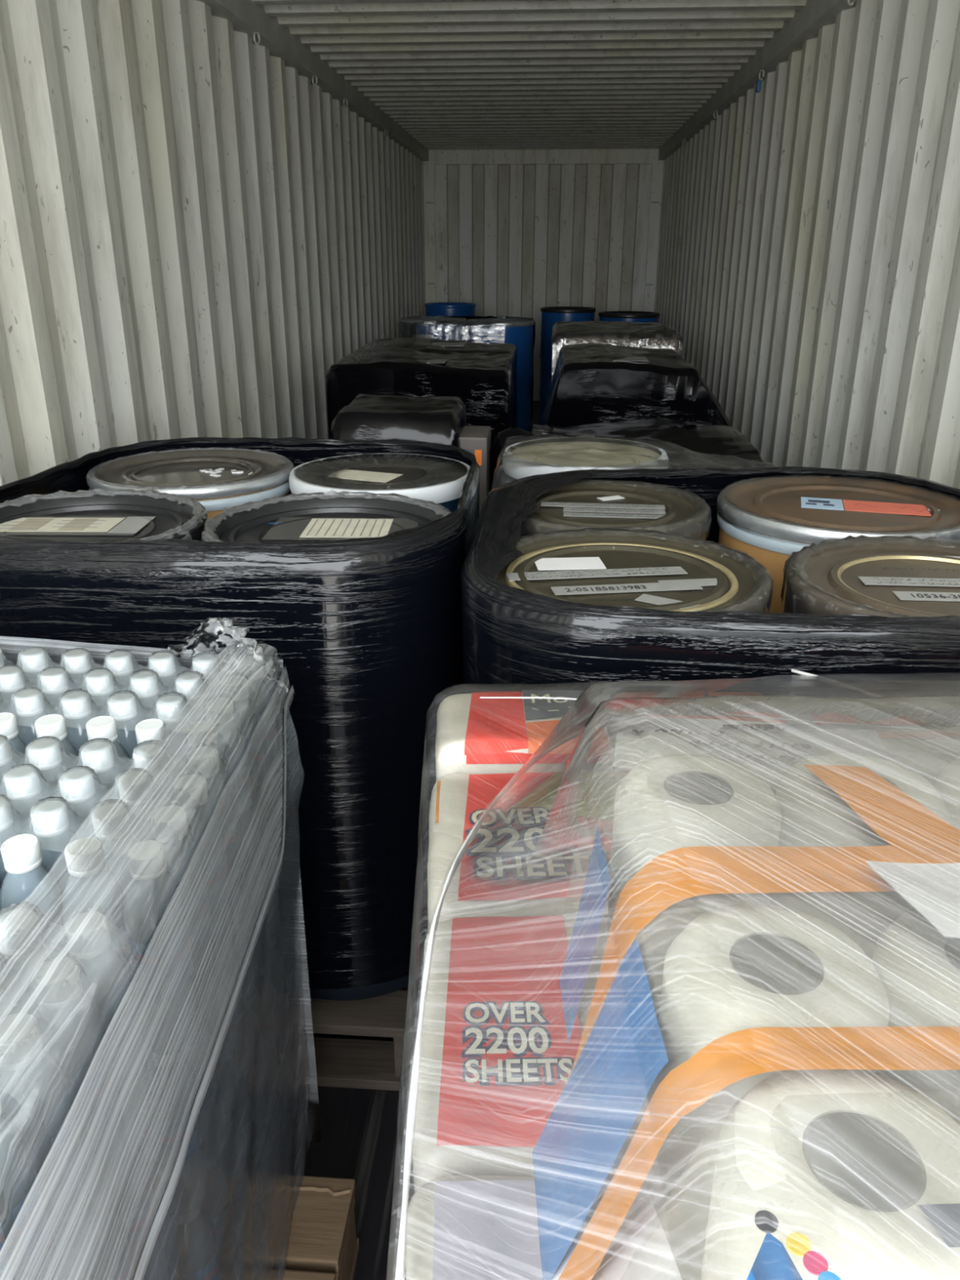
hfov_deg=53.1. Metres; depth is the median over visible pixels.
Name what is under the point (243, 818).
film
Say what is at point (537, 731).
print
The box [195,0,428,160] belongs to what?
top side rail
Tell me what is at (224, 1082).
water bottle
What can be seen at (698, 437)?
load
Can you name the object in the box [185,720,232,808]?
water bottle
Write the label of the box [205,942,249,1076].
water bottle
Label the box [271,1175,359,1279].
wooden pallet
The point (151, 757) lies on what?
water bottle
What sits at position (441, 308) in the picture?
drum
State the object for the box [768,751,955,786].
pack
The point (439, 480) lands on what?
drum
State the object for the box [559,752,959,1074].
pack
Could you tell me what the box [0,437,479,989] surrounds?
wrap
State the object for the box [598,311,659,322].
drum
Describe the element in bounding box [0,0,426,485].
wall
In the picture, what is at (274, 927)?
water bottle
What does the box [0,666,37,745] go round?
water bottle
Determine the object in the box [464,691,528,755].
print
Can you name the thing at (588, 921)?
print
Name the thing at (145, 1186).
water bottle
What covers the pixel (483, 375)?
load
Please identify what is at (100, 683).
water bottle
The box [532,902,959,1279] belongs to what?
pack
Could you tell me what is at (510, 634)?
wrap
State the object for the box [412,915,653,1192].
pack
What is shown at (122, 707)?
water bottle
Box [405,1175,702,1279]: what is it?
pack
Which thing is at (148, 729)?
water bottle
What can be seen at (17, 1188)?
film
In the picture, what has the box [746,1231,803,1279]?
print
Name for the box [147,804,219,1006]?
water bottle
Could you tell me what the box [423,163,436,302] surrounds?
trim
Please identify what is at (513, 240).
wall
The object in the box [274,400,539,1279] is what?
floor
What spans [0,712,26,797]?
water bottle
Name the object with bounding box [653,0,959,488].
wall
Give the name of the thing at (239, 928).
water bottle
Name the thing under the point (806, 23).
top side rail
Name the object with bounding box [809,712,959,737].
print
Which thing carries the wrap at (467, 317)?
attached to the drum at (445, 328)
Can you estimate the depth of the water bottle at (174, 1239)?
1.01 m
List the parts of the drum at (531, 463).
lid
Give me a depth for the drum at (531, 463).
2.53 m
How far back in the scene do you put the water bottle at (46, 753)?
0.98 m
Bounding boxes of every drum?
[0,488,208,540]
[86,447,293,519]
[200,489,451,1000]
[288,453,470,512]
[398,316,466,342]
[424,302,475,342]
[466,317,534,431]
[495,528,773,613]
[502,436,668,482]
[520,478,711,540]
[538,306,595,424]
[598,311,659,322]
[716,473,959,613]
[780,534,959,617]
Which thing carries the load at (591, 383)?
on the floor
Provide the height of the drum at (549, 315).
1.030 m
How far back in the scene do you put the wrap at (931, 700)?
0.78 m
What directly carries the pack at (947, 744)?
on the pack
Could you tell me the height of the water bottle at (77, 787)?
0.206 m
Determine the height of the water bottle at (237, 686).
0.206 m
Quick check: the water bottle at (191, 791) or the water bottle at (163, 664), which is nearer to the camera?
the water bottle at (191, 791)
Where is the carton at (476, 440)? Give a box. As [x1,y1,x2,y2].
[458,426,491,514]
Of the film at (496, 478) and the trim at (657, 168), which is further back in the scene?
the trim at (657, 168)
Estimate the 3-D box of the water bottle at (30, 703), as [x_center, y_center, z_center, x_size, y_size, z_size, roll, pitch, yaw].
[-0.514,0.157,1.130,0.052,0.206,0.052,12,25,27]
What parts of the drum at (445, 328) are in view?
lid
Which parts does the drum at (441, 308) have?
lid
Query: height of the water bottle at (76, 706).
0.206 m
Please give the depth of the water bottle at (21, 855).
0.84 m
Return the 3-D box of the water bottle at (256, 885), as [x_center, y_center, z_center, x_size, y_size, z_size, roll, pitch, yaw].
[-0.304,0.333,1.246,0.052,0.206,0.052,11,24,25]
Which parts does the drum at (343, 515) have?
lid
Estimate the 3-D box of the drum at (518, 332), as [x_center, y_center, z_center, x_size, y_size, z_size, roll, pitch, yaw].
[0.140,-1.709,6.757,0.466,1.032,0.466,-1,22,-3]
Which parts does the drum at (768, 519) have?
lid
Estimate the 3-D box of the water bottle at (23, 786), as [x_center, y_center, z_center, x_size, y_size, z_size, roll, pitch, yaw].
[-0.443,0.224,0.964,0.052,0.206,0.052,17,28,37]
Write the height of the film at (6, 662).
0.207 m
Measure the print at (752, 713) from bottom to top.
0.021 m
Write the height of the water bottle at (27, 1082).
0.206 m
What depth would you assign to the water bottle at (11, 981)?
0.91 m
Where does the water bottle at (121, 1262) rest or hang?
on the water bottle
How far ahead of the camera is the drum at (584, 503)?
1.81 m
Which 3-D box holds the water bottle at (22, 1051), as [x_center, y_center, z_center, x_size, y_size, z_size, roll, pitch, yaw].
[-0.302,0.346,0.659,0.052,0.206,0.052,-5,23,-13]
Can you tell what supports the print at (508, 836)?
on the pack at (488, 881)
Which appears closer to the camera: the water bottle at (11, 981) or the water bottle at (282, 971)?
the water bottle at (11, 981)
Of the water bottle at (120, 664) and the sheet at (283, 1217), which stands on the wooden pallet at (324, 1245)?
the sheet at (283, 1217)
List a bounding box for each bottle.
[0,648,15,699]
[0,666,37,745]
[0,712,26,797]
[0,736,31,832]
[0,796,35,991]
[0,834,69,987]
[0,835,4,864]
[0,880,16,991]
[0,907,70,1044]
[0,962,39,1105]
[0,1013,98,1262]
[0,1101,63,1279]
[2,766,62,870]
[12,688,54,778]
[20,648,65,720]
[25,738,84,835]
[29,800,95,911]
[32,957,131,1197]
[34,714,79,797]
[40,668,86,750]
[57,768,119,871]
[61,691,102,777]
[61,836,133,991]
[63,649,106,722]
[64,911,154,1136]
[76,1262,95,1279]
[78,742,134,869]
[82,670,131,751]
[84,1200,133,1279]
[85,715,130,801]
[89,803,157,996]
[103,652,148,720]
[106,693,142,758]
[112,1143,168,1279]
[115,771,174,872]
[122,840,201,1055]
[127,672,175,753]
[130,744,175,836]
[134,719,177,811]
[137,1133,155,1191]
[145,653,190,752]
[146,1026,210,1215]
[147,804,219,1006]
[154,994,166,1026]
[155,695,190,777]
[163,997,226,1164]
[163,1186,222,1279]
[169,774,236,967]
[171,674,217,752]
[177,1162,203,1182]
[182,1140,241,1275]
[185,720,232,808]
[186,746,245,924]
[187,974,239,1118]
[188,654,231,748]
[204,697,257,862]
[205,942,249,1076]
[213,1059,262,1199]
[217,675,270,831]
[217,1244,259,1279]
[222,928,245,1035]
[233,656,282,807]
[235,882,259,1001]
[240,850,271,970]
[240,959,281,1088]
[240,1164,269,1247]
[244,825,283,939]
[251,930,292,1055]
[254,1107,279,1228]
[262,1043,300,1157]
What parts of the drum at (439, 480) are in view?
lid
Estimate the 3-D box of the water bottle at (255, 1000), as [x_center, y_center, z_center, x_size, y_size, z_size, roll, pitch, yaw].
[-0.306,0.524,1.324,0.052,0.206,0.052,-6,23,-15]
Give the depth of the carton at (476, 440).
2.78 m
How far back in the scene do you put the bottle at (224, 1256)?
1.20 m
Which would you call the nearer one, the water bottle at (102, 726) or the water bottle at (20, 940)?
the water bottle at (20, 940)
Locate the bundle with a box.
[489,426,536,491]
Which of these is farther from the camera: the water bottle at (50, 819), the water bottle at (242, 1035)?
the water bottle at (242, 1035)
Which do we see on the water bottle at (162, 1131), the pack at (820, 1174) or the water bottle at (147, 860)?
the water bottle at (147, 860)
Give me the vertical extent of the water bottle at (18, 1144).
0.206 m
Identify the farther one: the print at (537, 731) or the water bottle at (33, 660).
the water bottle at (33, 660)
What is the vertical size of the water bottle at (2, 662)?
0.206 m
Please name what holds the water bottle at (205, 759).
on the water bottle at (242, 1035)
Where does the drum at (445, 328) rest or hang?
on the floor
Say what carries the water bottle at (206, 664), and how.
on the water bottle
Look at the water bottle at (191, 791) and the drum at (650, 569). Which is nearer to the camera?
the water bottle at (191, 791)
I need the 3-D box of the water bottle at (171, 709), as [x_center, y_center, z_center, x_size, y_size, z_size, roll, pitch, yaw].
[-0.348,0.163,1.115,0.052,0.206,0.052,7,23,16]
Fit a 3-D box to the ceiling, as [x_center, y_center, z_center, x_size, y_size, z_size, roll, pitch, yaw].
[0.224,-2.707,4.162,2.430,0.030,11.250,2,22,4]
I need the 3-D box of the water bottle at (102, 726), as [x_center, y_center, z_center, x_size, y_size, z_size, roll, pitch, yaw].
[-0.407,0.183,1.066,0.052,0.206,0.052,-5,22,-12]
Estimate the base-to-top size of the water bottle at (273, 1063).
0.206 m
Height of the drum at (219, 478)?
0.869 m
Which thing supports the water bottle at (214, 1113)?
on the water bottle at (220, 1171)
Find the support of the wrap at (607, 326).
on the carton at (672, 341)
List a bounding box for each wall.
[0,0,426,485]
[434,164,652,400]
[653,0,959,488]
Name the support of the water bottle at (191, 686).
on the water bottle
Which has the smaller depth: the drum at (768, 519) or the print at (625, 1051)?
the print at (625, 1051)
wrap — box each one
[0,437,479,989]
[1,617,321,1279]
[386,669,959,1279]
[397,315,535,420]
[460,466,959,699]
[550,320,682,383]
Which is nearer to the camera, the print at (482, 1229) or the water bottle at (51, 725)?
the print at (482, 1229)
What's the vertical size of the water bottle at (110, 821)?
0.206 m
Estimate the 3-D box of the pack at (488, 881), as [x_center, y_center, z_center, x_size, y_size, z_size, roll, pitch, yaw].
[0.069,0.258,0.940,0.239,0.189,0.237,0,22,-1]
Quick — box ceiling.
[251,0,806,149]
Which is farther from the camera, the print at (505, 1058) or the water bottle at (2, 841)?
the water bottle at (2, 841)
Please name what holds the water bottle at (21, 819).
on the water bottles
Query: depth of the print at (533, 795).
0.95 m
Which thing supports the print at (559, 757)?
on the pack at (475, 735)
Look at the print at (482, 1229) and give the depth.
0.53 m
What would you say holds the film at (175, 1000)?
attached to the water bottle at (205, 759)
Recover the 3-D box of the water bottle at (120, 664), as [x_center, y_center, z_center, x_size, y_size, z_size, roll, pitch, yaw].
[-0.451,0.115,1.234,0.052,0.206,0.052,10,24,23]
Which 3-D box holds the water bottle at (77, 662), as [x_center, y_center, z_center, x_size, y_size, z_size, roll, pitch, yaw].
[-0.506,0.113,1.240,0.052,0.206,0.052,-18,28,-37]
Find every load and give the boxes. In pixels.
[326,337,516,447]
[329,394,466,448]
[528,417,766,469]
[541,342,733,426]
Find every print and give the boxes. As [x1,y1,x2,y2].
[432,1180,542,1279]
[435,780,440,822]
[436,915,582,1146]
[457,771,629,900]
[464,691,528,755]
[466,753,611,764]
[511,771,620,820]
[522,689,582,719]
[526,720,609,754]
[532,939,668,1279]
[559,825,610,1043]
[612,693,787,724]
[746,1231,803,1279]
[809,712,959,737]
[918,1203,959,1247]
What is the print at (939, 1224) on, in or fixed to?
on the pack at (820, 1174)
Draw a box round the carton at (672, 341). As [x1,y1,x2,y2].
[553,324,679,373]
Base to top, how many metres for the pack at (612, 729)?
0.205 m
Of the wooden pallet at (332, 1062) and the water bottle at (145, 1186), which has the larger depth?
the wooden pallet at (332, 1062)
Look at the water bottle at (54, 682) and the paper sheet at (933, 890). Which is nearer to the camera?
the paper sheet at (933, 890)
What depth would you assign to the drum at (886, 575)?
1.43 m
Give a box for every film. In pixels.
[0,646,282,866]
[0,734,247,1057]
[0,902,159,1279]
[1,651,17,719]
[491,434,776,489]
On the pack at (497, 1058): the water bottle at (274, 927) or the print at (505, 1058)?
the print at (505, 1058)
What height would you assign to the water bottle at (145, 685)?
0.206 m
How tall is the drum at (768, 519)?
0.870 m
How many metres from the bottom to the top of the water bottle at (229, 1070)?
0.206 m
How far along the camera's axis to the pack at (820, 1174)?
0.37 m
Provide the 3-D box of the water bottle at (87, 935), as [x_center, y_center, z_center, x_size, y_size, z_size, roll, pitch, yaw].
[-0.295,0.307,0.757,0.052,0.206,0.052,-9,23,-21]
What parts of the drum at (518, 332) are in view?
lid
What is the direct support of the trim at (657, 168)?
attached to the wall at (513, 240)
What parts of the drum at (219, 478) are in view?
lid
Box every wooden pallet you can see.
[249,986,408,1090]
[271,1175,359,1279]
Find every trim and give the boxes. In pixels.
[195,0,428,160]
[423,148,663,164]
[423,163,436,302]
[643,162,663,311]
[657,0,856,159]
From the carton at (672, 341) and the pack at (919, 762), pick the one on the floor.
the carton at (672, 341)
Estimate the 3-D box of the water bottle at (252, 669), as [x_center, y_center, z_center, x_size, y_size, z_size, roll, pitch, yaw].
[-0.285,0.121,1.221,0.052,0.206,0.052,17,28,36]
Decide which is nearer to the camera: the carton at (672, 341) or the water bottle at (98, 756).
the water bottle at (98, 756)
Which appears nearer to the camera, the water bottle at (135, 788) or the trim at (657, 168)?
the water bottle at (135, 788)
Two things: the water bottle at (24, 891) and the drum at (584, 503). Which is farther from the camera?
the drum at (584, 503)
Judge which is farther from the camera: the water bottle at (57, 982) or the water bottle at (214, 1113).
the water bottle at (214, 1113)
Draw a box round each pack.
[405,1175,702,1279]
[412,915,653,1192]
[426,770,630,931]
[435,689,614,782]
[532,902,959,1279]
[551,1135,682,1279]
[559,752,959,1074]
[606,693,787,770]
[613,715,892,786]
[700,1069,959,1279]
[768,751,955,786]
[780,712,959,759]
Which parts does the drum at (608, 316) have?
lid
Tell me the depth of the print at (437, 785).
0.95 m
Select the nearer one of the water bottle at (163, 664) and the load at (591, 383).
the water bottle at (163, 664)
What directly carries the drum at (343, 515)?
on the wooden pallet at (332, 1062)
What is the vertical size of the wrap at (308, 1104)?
0.904 m
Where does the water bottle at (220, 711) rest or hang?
on the water bottle at (239, 928)
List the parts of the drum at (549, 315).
lid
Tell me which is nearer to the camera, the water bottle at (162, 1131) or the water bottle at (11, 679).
the water bottle at (162, 1131)
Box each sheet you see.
[258,1176,297,1279]
[865,860,959,937]
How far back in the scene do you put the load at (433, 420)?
2.73 m
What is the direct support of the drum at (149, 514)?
on the wooden pallet at (332, 1062)
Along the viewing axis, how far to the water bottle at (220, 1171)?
1.06 m

